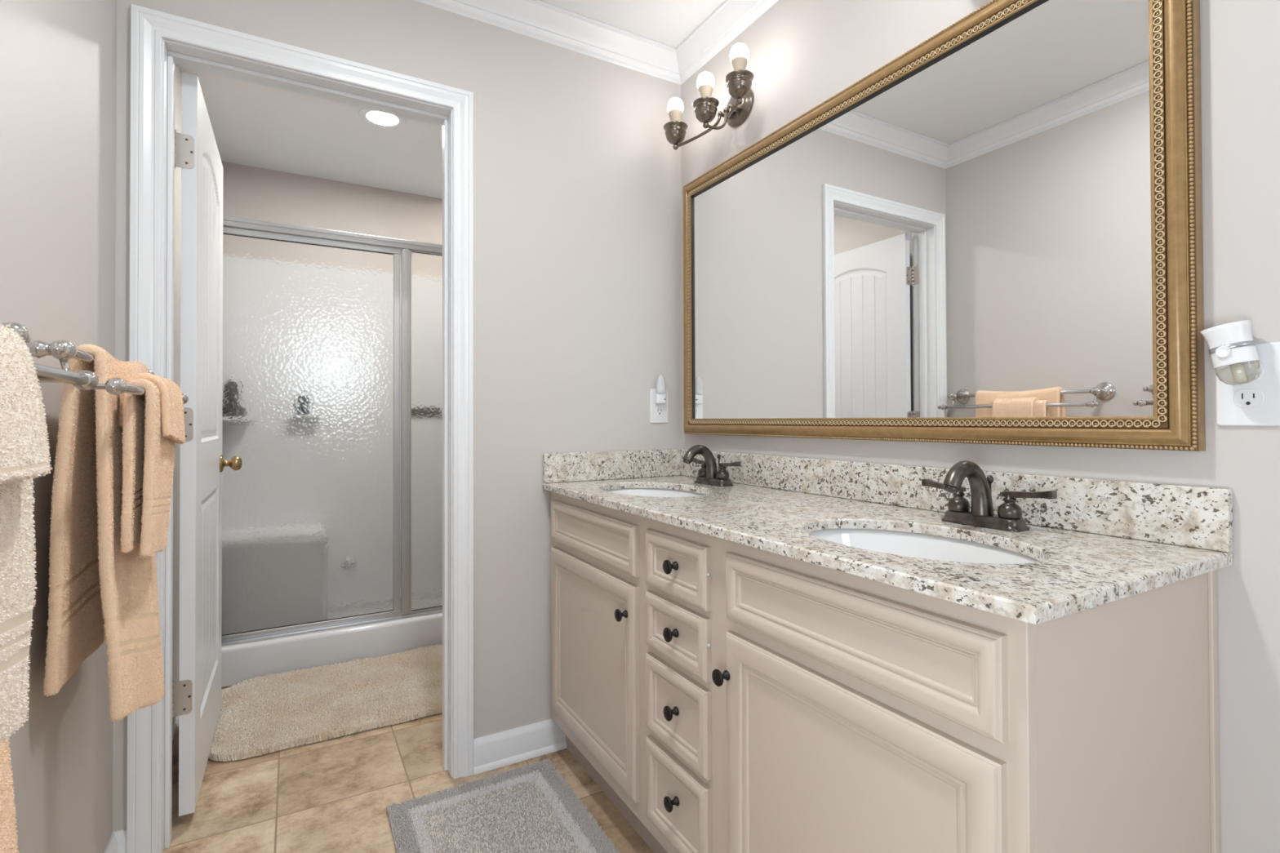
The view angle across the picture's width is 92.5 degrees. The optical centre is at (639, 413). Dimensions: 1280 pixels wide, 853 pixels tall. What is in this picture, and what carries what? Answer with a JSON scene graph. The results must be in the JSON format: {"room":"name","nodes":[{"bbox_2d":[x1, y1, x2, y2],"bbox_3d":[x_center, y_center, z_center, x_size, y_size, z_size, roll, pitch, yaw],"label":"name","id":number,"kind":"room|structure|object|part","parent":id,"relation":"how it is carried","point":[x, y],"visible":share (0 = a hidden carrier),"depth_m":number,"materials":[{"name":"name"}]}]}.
{"room":"bathroom","nodes":[
{"label":"bathroom","id":0,"kind":"room"},
{"bbox_2d":[0,0,182,852],"bbox_3d":[-0.754,-0.121,0.463,0.100,2.440,6.300,0,-1,-30],"label":"wall","id":1,"kind":"structure","parent":0,"point":[58,58],"depth_m":1.14,"materials":[{"name":"grey paint"}]},
{"bbox_2d":[0,322,98,391],"bbox_3d":[-0.627,-0.085,0.497,0.153,0.104,0.684,0,-1,-30],"label":"towel rack","id":2,"kind":"object","parent":1,"relation":"attached to","point":[84,380],"visible":0.62,"depth_m":0.75,"materials":[{"name":"silver metal"}]},
{"bbox_2d":[0,737,18,852],"bbox_3d":[-0.602,0.278,0.463,0.123,0.806,0.409,0,-1,-30],"label":"bath towel","id":3,"kind":"object","parent":2,"relation":"hanging from","point":[8,839],"visible":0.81,"depth_m":0.63,"materials":[{"name":"beige fabric"}]},
{"bbox_2d":[0,478,36,744],"bbox_3d":[-0.529,0.107,0.452,0.061,0.357,0.252,0,-1,-30],"label":"hand towel","id":4,"kind":"object","parent":2,"relation":"hanging from","point":[18,580],"visible":0.59,"depth_m":0.54,"materials":[{"name":"beige fabric"}]},
{"bbox_2d":[0,324,52,484],"bbox_3d":[-0.523,-0.014,0.452,0.088,0.139,0.204,0,-1,-30],"label":"washcloth","id":5,"kind":"object","parent":4,"relation":"on","point":[24,452],"visible":1,"depth_m":0.51,"materials":[{"name":"beige fabric"}]},
{"bbox_3d":[-0.751,-0.063,0.774,0.070,0.048,0.010,0,-1,-30],"label":"bar arm","id":6,"kind":"part","parent":2,"relation":"part of","materials":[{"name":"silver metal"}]},
{"bbox_2d":[26,339,188,404],"bbox_3d":[-1.018,-0.077,1.188,0.153,0.104,0.684,0,-1,-30],"label":"towel rack","id":7,"kind":"object","parent":1,"relation":"attached to","point":[63,350],"visible":0.5,"depth_m":0.92,"materials":[{"name":"silver metal"}]},
{"bbox_3d":[-0.845,-0.061,0.939,0.070,0.048,0.010,0,-1,-30],"label":"bar arm","id":8,"kind":"part","parent":7,"relation":"part of","materials":[{"name":"silver metal"}]},
{"bbox_2d":[43,343,164,721],"bbox_3d":[-1.018,0.258,1.188,0.125,0.749,0.370,0,-1,-30],"label":"bath towel","id":9,"kind":"object","parent":7,"relation":"hanging from","point":[99,593],"visible":0.77,"depth_m":1.08,"materials":[{"name":"beige fabric"}]},
{"bbox_2d":[120,377,175,557],"bbox_3d":[-0.938,0.108,1.173,0.054,0.340,0.215,0,-1,-30],"label":"hand towel","id":10,"kind":"object","parent":7,"relation":"hanging from","point":[148,457],"visible":0.9,"depth_m":1.09,"materials":[{"name":"beige fabric"}]},
{"bbox_2d":[118,373,186,444],"bbox_3d":[-0.948,-0.005,1.196,0.081,0.138,0.174,0,-1,-30],"label":"washcloth","id":11,"kind":"object","parent":10,"relation":"on","point":[172,415],"visible":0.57,"depth_m":1.15,"materials":[{"name":"beige fabric"}]},
{"bbox_2d":[103,832,117,852],"bbox_3d":[-0.230,1.040,-0.346,0.020,0.100,4.200,0,-1,-30],"label":"baseboard","id":12,"kind":"structure","parent":1,"relation":"attached to","point":[112,846],"depth_m":1.45,"materials":[{"name":"white paint"}]},
{"bbox_2d":[172,715,178,740],"bbox_3d":[-1.561,1.068,2.007,0.020,0.100,0.972,0,-1,-30],"label":"baseboard","id":13,"kind":"structure","parent":1,"relation":"attached to","point":[175,719],"depth_m":2.16,"materials":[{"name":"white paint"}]},
{"bbox_2d":[221,161,442,274],"bbox_3d":[-1.519,-0.087,3.591,1.649,2.440,0.100,0,-1,-30],"label":"wall","id":14,"kind":"structure","parent":0,"point":[252,193],"depth_m":3.42,"materials":[{"name":"grey paint"}]},
{"bbox_2d":[112,0,682,832],"bbox_3d":[-0.588,-0.106,1.946,1.649,2.440,0.118,0,-1,-30],"label":"wall","id":15,"kind":"structure","parent":0,"point":[577,174],"depth_m":2.01,"materials":[{"name":"grey paint"}]},
{"bbox_2d":[113,829,126,852],"bbox_3d":[-1.255,1.061,1.475,0.029,0.100,0.020,0,-1,-30],"label":"baseboard","id":16,"kind":"structure","parent":15,"relation":"attached to","point":[121,836],"depth_m":1.48,"materials":[{"name":"white paint"}]},
{"bbox_2d":[172,71,242,816],"bbox_3d":[-1.386,0.081,1.944,0.167,2.008,0.759,0,-1,-30],"label":"door","id":17,"kind":"structure","parent":15,"relation":"in","point":[197,694],"depth_m":1.72,"materials":[{"name":"white paint"}]},
{"bbox_3d":[-1.498,0.183,2.244,0.066,0.064,0.064,0,-1,-30],"label":"knob","id":18,"kind":"part","parent":17,"relation":"part of","materials":[{"name":"gold metal"}]},
{"bbox_2d":[126,3,473,852],"bbox_3d":[-0.916,0.056,1.758,0.835,2.114,0.154,0,-1,-30],"label":"door frame","id":19,"kind":"structure","parent":15,"relation":"attached to","point":[148,27],"depth_m":1.66,"materials":[{"name":"white paint"}]},
{"bbox_2d":[473,719,566,774],"bbox_3d":[-0.382,1.063,1.969,0.307,0.100,0.020,0,-1,-30],"label":"baseboard","id":20,"kind":"structure","parent":15,"relation":"attached to","point":[500,749],"depth_m":1.96,"materials":[{"name":"white paint"}]},
{"bbox_2d":[415,0,680,84],"bbox_3d":[-0.547,-1.284,1.877,1.649,0.084,0.066,0,-1,-30],"label":"crown molding","id":21,"kind":"structure","parent":15,"relation":"attached to","point":[535,19],"depth_m":2.06,"materials":[{"name":"white paint"}]},
{"bbox_2d":[649,388,667,422],"bbox_3d":[0.070,-0.027,2.245,0.077,0.124,0.007,0,-1,-30],"label":"wall outlet","id":22,"kind":"object","parent":15,"relation":"attached to","point":[658,412],"visible":0.71,"depth_m":2.24,"materials":[{"name":"white plastic"}]},
{"bbox_2d":[655,407,663,415],"bbox_3d":[0.072,-0.007,2.243,0.034,0.028,0.002,0,-1,-30],"label":"receptacle","id":23,"kind":"object","parent":22,"relation":"attached to","point":[659,411],"depth_m":2.24,"materials":[{"name":"white plastic"}]},
{"bbox_2d":[654,374,666,404],"bbox_3d":[0.075,-0.088,2.228,0.038,0.108,0.028,0,-1,-30],"label":"night light","id":24,"kind":"object","parent":22,"relation":"attached to","point":[660,397],"visible":1,"depth_m":2.22,"materials":[{"name":"white plastic"}]},
{"bbox_3d":[0.076,-0.107,2.226,0.038,0.070,0.024,0,-1,-30],"label":"lamp shade","id":25,"kind":"part","parent":24,"relation":"part of","materials":[{"name":"white plastic"}]},
{"bbox_2d":[163,686,653,852],"bbox_3d":[0.012,1.151,0.881,1.849,0.100,6.300,0,-1,-30],"label":"floor","id":26,"kind":"structure","parent":0,"point":[334,795],"depth_m":1.80,"materials":[{"name":"tile"}]},
{"bbox_2d":[208,644,442,761],"bbox_3d":[-1.140,1.103,2.421,0.946,0.035,0.675,0,-1,-30],"label":"rug","id":27,"kind":"object","parent":26,"relation":"on","point":[260,716],"visible":0.84,"depth_m":2.31,"materials":[{"name":"beige fabric"}]},
{"bbox_2d":[221,274,442,688],"bbox_3d":[-1.295,0.154,3.194,1.643,1.950,0.802,0,-1,-30],"label":"shower stall","id":28,"kind":"object","parent":26,"relation":"on","point":[242,662],"visible":0.02,"depth_m":2.68,"materials":[{"name":"white plastic"}]},
{"bbox_2d":[221,215,442,646],"bbox_3d":[-1.117,0.072,2.898,1.624,1.780,0.052,0,-1,-30],"label":"shower enclosure","id":29,"kind":"object","parent":28,"relation":"on","point":[311,396],"visible":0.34,"depth_m":2.74,"materials":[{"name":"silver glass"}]},
{"bbox_3d":[-1.114,0.950,2.889,1.624,0.025,0.052,0,-1,-30],"label":"sill","id":30,"kind":"part","parent":29,"relation":"part of","materials":[{"name":"silver metal"}]},
{"bbox_3d":[-1.110,0.080,2.899,0.040,1.714,0.044,0,-1,-30],"label":"post","id":31,"kind":"part","parent":29,"relation":"part of","materials":[{"name":"silver metal"}]},
{"bbox_3d":[-0.765,0.081,3.096,0.754,1.714,0.016,0,-1,-30],"label":"fixed panel","id":32,"kind":"part","parent":29,"relation":"part of","materials":[{"name":"clear glass"}]},
{"bbox_3d":[-0.763,0.083,3.098,0.748,1.708,0.005,0,-1,-30],"label":"glass","id":33,"kind":"part","parent":29,"relation":"part of","materials":[{"name":"white"}]},
{"bbox_3d":[-1.488,0.133,3.535,1.641,1.900,0.019,0,-1,-30],"label":"panel","id":34,"kind":"part","parent":28,"relation":"part of","materials":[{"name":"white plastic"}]},
{"bbox_2d":[386,758,620,852],"bbox_3d":[-0.305,1.099,1.487,0.490,0.017,0.796,0,-1,-30],"label":"bath mat","id":35,"kind":"object","parent":26,"relation":"on","point":[531,808],"visible":1,"depth_m":1.66,"materials":[{"name":"grey fabric"}]},
{"bbox_2d":[551,491,1220,852],"bbox_3d":[0.289,0.675,1.485,0.572,0.863,1.525,0,-1,-30],"label":"vanity cabinet","id":36,"kind":"object","parent":26,"relation":"on","point":[723,695],"visible":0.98,"depth_m":0.94,"materials":[{"name":"beige paint"}]},
{"bbox_3d":[-0.147,0.343,1.749,0.019,0.127,0.560,0,-1,-30],"label":"false drawer","id":37,"kind":"part","parent":36,"relation":"part of","materials":[{"name":"beige paint"}]},
{"bbox_3d":[-0.146,0.694,1.746,0.019,0.526,0.559,0,-1,-30],"label":"door","id":38,"kind":"part","parent":36,"relation":"part of","materials":[{"name":"beige paint"}]},
{"bbox_3d":[-0.046,0.502,1.524,0.027,0.031,0.031,0,-1,-30],"label":"knob","id":39,"kind":"part","parent":36,"relation":"part of","materials":[{"name":"brown metal"}]},
{"bbox_3d":[0.068,0.484,1.343,0.027,0.031,0.031,0,-1,-30],"label":"knob","id":40,"kind":"part","parent":36,"relation":"part of","materials":[{"name":"brown metal"}]},
{"bbox_3d":[0.068,0.337,1.344,0.027,0.031,0.031,0,-1,-30],"label":"knob","id":41,"kind":"part","parent":36,"relation":"part of","materials":[{"name":"brown metal"}]},
{"bbox_3d":[0.070,0.852,1.339,0.027,0.031,0.031,0,-1,-30],"label":"knob","id":42,"kind":"part","parent":36,"relation":"part of","materials":[{"name":"brown metal"}]},
{"bbox_3d":[0.069,0.655,1.341,0.027,0.031,0.031,0,-1,-30],"label":"knob","id":43,"kind":"part","parent":36,"relation":"part of","materials":[{"name":"brown metal"}]},
{"bbox_3d":[0.077,0.485,1.351,0.019,0.128,0.245,0,-1,-30],"label":"drawer","id":44,"kind":"part","parent":36,"relation":"part of","materials":[{"name":"beige paint"}]},
{"bbox_3d":[0.077,0.340,1.353,0.019,0.130,0.245,0,-1,-30],"label":"drawer","id":45,"kind":"part","parent":36,"relation":"part of","materials":[{"name":"beige paint"}]},
{"bbox_3d":[0.078,0.657,1.350,0.019,0.178,0.245,0,-1,-30],"label":"drawer","id":46,"kind":"part","parent":36,"relation":"part of","materials":[{"name":"beige paint"}]},
{"bbox_3d":[0.079,0.861,1.348,0.019,0.189,0.245,0,-1,-30],"label":"drawer","id":47,"kind":"part","parent":36,"relation":"part of","materials":[{"name":"beige paint"}]},
{"bbox_3d":[0.156,0.502,1.167,0.027,0.031,0.031,0,-1,-30],"label":"knob","id":48,"kind":"part","parent":36,"relation":"part of","materials":[{"name":"brown metal"}]},
{"bbox_3d":[0.300,0.331,0.958,0.019,0.127,0.532,0,-1,-30],"label":"false drawer","id":49,"kind":"part","parent":36,"relation":"part of","materials":[{"name":"beige paint"}]},
{"bbox_3d":[0.301,0.684,0.956,0.019,0.527,0.530,0,-1,-30],"label":"door","id":50,"kind":"part","parent":36,"relation":"part of","materials":[{"name":"beige paint"}]},
{"bbox_2d":[542,448,1232,624],"bbox_3d":[0.299,0.183,1.486,0.554,0.118,1.546,0,-1,-30],"label":"countertop","id":51,"kind":"structure","parent":36,"relation":"on","point":[1101,541],"depth_m":1.12,"materials":[{"name":"white stone"}]},
{"bbox_2d":[605,488,704,497],"bbox_3d":[0.042,0.327,1.844,0.343,0.158,0.480,0,-1,-30],"label":"undermount sink","id":52,"kind":"object","parent":51,"relation":"in","point":[657,492],"visible":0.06,"depth_m":2.03,"materials":[{"name":"white ceramic"}]},
{"bbox_2d":[683,444,740,486],"bbox_3d":[0.198,0.163,1.944,0.143,0.128,0.258,0,-1,-30],"label":"centerset faucet","id":53,"kind":"object","parent":51,"relation":"on","point":[708,474],"visible":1,"depth_m":1.93,"materials":[{"name":"brown metal"}]},
{"bbox_3d":[0.194,0.159,2.038,0.016,0.020,0.090,0,-1,-30],"label":"lever","id":54,"kind":"part","parent":53,"relation":"part of","materials":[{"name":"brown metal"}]},
{"bbox_3d":[0.193,0.154,1.941,0.130,0.109,0.041,0,-1,-30],"label":"spout","id":55,"kind":"part","parent":53,"relation":"part of","materials":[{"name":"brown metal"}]},
{"bbox_3d":[0.210,0.184,2.009,0.040,0.045,0.040,0,-1,-30],"label":"handle","id":56,"kind":"part","parent":53,"relation":"part of","materials":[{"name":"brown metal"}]},
{"bbox_3d":[0.235,0.216,1.965,0.055,0.022,0.153,0,-1,-30],"label":"plate","id":57,"kind":"part","parent":53,"relation":"part of","materials":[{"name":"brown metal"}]},
{"bbox_3d":[0.255,0.171,1.976,0.013,0.078,0.013,0,-1,-30],"label":"lift rod","id":58,"kind":"part","parent":53,"relation":"part of","materials":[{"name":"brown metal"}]},
{"bbox_3d":[0.260,0.183,1.921,0.040,0.045,0.040,0,-1,-30],"label":"handle","id":59,"kind":"part","parent":53,"relation":"part of","materials":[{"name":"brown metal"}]},
{"bbox_3d":[0.276,0.157,1.892,0.016,0.020,0.090,0,-1,-30],"label":"lever","id":60,"kind":"part","parent":53,"relation":"part of","materials":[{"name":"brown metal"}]},
{"bbox_2d":[808,528,1040,564],"bbox_3d":[0.477,0.318,1.076,0.343,0.158,0.480,0,-1,-30],"label":"undermount sink","id":61,"kind":"object","parent":51,"relation":"in","point":[892,542],"visible":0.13,"depth_m":1.21,"materials":[{"name":"white ceramic"}]},
{"bbox_2d":[921,460,1057,532],"bbox_3d":[0.634,0.154,1.175,0.143,0.128,0.258,0,-1,-30],"label":"centerset faucet","id":62,"kind":"object","parent":51,"relation":"on","point":[1008,517],"visible":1,"depth_m":1.17,"materials":[{"name":"brown metal"}]},
{"bbox_3d":[0.629,0.149,1.269,0.016,0.020,0.090,0,-1,-30],"label":"lever","id":63,"kind":"part","parent":62,"relation":"part of","materials":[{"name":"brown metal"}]},
{"bbox_3d":[0.645,0.175,1.240,0.040,0.045,0.040,0,-1,-30],"label":"handle","id":64,"kind":"part","parent":62,"relation":"part of","materials":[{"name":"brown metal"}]},
{"bbox_3d":[0.628,0.145,1.172,0.130,0.109,0.041,0,-1,-30],"label":"spout","id":65,"kind":"part","parent":62,"relation":"part of","materials":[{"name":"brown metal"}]},
{"bbox_3d":[0.671,0.207,1.195,0.055,0.022,0.153,0,-1,-30],"label":"plate","id":66,"kind":"part","parent":62,"relation":"part of","materials":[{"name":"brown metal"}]},
{"bbox_3d":[0.691,0.162,1.207,0.013,0.078,0.013,0,-1,-30],"label":"lift rod","id":67,"kind":"part","parent":62,"relation":"part of","materials":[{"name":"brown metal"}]},
{"bbox_3d":[0.696,0.174,1.151,0.040,0.045,0.040,0,-1,-30],"label":"handle","id":68,"kind":"part","parent":62,"relation":"part of","materials":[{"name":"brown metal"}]},
{"bbox_3d":[0.712,0.148,1.123,0.016,0.020,0.090,0,-1,-30],"label":"lever","id":69,"kind":"part","parent":62,"relation":"part of","materials":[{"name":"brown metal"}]},
{"bbox_3d":[0.903,0.667,0.960,0.020,0.862,0.007,0,-1,-30],"label":"scribe moulding","id":70,"kind":"part","parent":36,"relation":"part of","materials":[{"name":"beige paint"}]},
{"bbox_2d":[180,0,724,198],"bbox_3d":[0.003,-1.389,0.906,1.849,0.100,6.300,0,-1,-30],"label":"ceiling","id":71,"kind":"structure","parent":0,"point":[255,125],"depth_m":2.84,"materials":[{"name":"white paint"}]},
{"bbox_2d":[358,108,406,128],"bbox_3d":[-1.146,-1.313,2.726,0.196,0.006,0.196,0,-1,-30],"label":"recessed light","id":72,"kind":"object","parent":71,"relation":"in","point":[375,118],"visible":0.77,"depth_m":2.74,"materials":[{"name":"white paint"}]},
{"bbox_2d":[680,0,1279,852],"bbox_3d":[0.768,-0.117,1.324,0.100,2.440,6.300,0,-1,-30],"label":"wall","id":73,"kind":"structure","parent":0,"point":[802,53],"depth_m":0.96,"materials":[{"name":"grey paint"}]},
{"bbox_2d":[663,43,754,150],"bbox_3d":[0.248,-0.989,1.964,0.179,0.175,0.428,0,-1,-30],"label":"sconce","id":74,"kind":"object","parent":73,"relation":"attached to","point":[739,81],"visible":1,"depth_m":1.92,"materials":[{"name":"brown metal"}]},
{"bbox_3d":[0.121,-1.051,2.090,0.056,0.048,0.056,0,-1,-30],"label":"bulb","id":75,"kind":"part","parent":74,"relation":"part of","materials":[{"name":"white glass"}]},
{"bbox_3d":[0.121,-1.001,2.090,0.049,0.051,0.049,0,-1,-30],"label":"bulb","id":76,"kind":"part","parent":74,"relation":"part of","materials":[{"name":"beige"}]},
{"bbox_3d":[0.203,-0.946,2.037,0.194,0.080,0.043,0,-1,23],"label":"arm","id":77,"kind":"part","parent":74,"relation":"part of","materials":[{"name":"brown metal"}]},
{"bbox_3d":[0.208,-1.052,1.937,0.056,0.048,0.056,0,-1,-30],"label":"bulb","id":78,"kind":"part","parent":74,"relation":"part of","materials":[{"name":"white glass"}]},
{"bbox_3d":[0.208,-1.003,1.937,0.049,0.051,0.049,0,-1,-30],"label":"bulb","id":79,"kind":"part","parent":74,"relation":"part of","materials":[{"name":"beige"}]},
{"bbox_3d":[0.258,-0.946,1.965,0.116,0.081,0.018,0,-1,-30],"label":"arm","id":80,"kind":"part","parent":74,"relation":"part of","materials":[{"name":"brown metal"}]},
{"bbox_3d":[0.290,-0.947,1.884,0.043,0.080,0.188,0,-1,10],"label":"arm","id":81,"kind":"part","parent":74,"relation":"part of","materials":[{"name":"brown metal"}]},
{"bbox_3d":[0.291,-1.004,1.790,0.049,0.051,0.049,0,-1,-30],"label":"bulb","id":82,"kind":"part","parent":74,"relation":"part of","materials":[{"name":"beige"}]},
{"bbox_3d":[0.290,-1.054,1.791,0.056,0.048,0.056,0,-1,-30],"label":"bulb","id":83,"kind":"part","parent":74,"relation":"part of","materials":[{"name":"white glass"}]},
{"bbox_2d":[675,0,778,84],"bbox_3d":[1.160,-1.304,0.468,0.066,0.084,4.200,0,-1,-30],"label":"crown molding","id":84,"kind":"structure","parent":73,"relation":"attached to","point":[731,18],"depth_m":2.06,"materials":[{"name":"white paint"}]},
{"bbox_2d":[682,0,1205,451],"bbox_3d":[0.526,-0.387,1.609,0.040,0.908,1.460,0,-1,-30],"label":"wall mirror","id":85,"kind":"object","parent":73,"relation":"attached to","point":[993,233],"visible":1,"depth_m":1.28,"materials":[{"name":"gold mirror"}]},
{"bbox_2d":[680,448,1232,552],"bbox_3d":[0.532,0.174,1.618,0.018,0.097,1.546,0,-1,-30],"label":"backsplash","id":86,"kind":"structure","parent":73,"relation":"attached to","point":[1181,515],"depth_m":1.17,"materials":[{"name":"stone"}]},
{"bbox_2d":[1215,342,1279,426],"bbox_3d":[0.928,-0.043,0.933,0.007,0.124,0.077,0,-1,-30],"label":"wall outlet","id":87,"kind":"object","parent":73,"relation":"attached to","point":[1256,402],"visible":0.68,"depth_m":0.92,"materials":[{"name":"white plastic"}]},
{"bbox_2d":[1200,320,1262,385],"bbox_3d":[0.895,-0.090,0.928,0.054,0.096,0.066,0,-1,-30],"label":"air freshener","id":88,"kind":"object","parent":87,"relation":"attached to","point":[1233,351],"visible":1,"depth_m":0.91,"materials":[{"name":"white plastic"}]},
{"bbox_2d":[1214,360,1260,385],"bbox_3d":[0.898,-0.060,0.920,0.043,0.035,0.050,0,-1,-30],"label":"oil bottle","id":89,"kind":"object","parent":88,"relation":"on","point":[1229,372],"depth_m":0.91,"materials":[{"name":"white"}]},
{"bbox_2d":[1233,388,1264,407],"bbox_3d":[0.926,-0.023,0.932,0.002,0.028,0.034,0,-1,-30],"label":"receptacle","id":90,"kind":"object","parent":87,"relation":"attached to","point":[1242,397],"depth_m":0.93,"materials":[{"name":"white plastic"}]},
{"bbox_2d":[1253,368,1263,381],"bbox_3d":[0.926,-0.063,0.932,0.002,0.028,0.034,0,-1,-30],"label":"receptacle","id":91,"kind":"object","parent":87,"relation":"attached to","point":[1260,378],"depth_m":0.92,"materials":[{"name":"white"}]}
]}

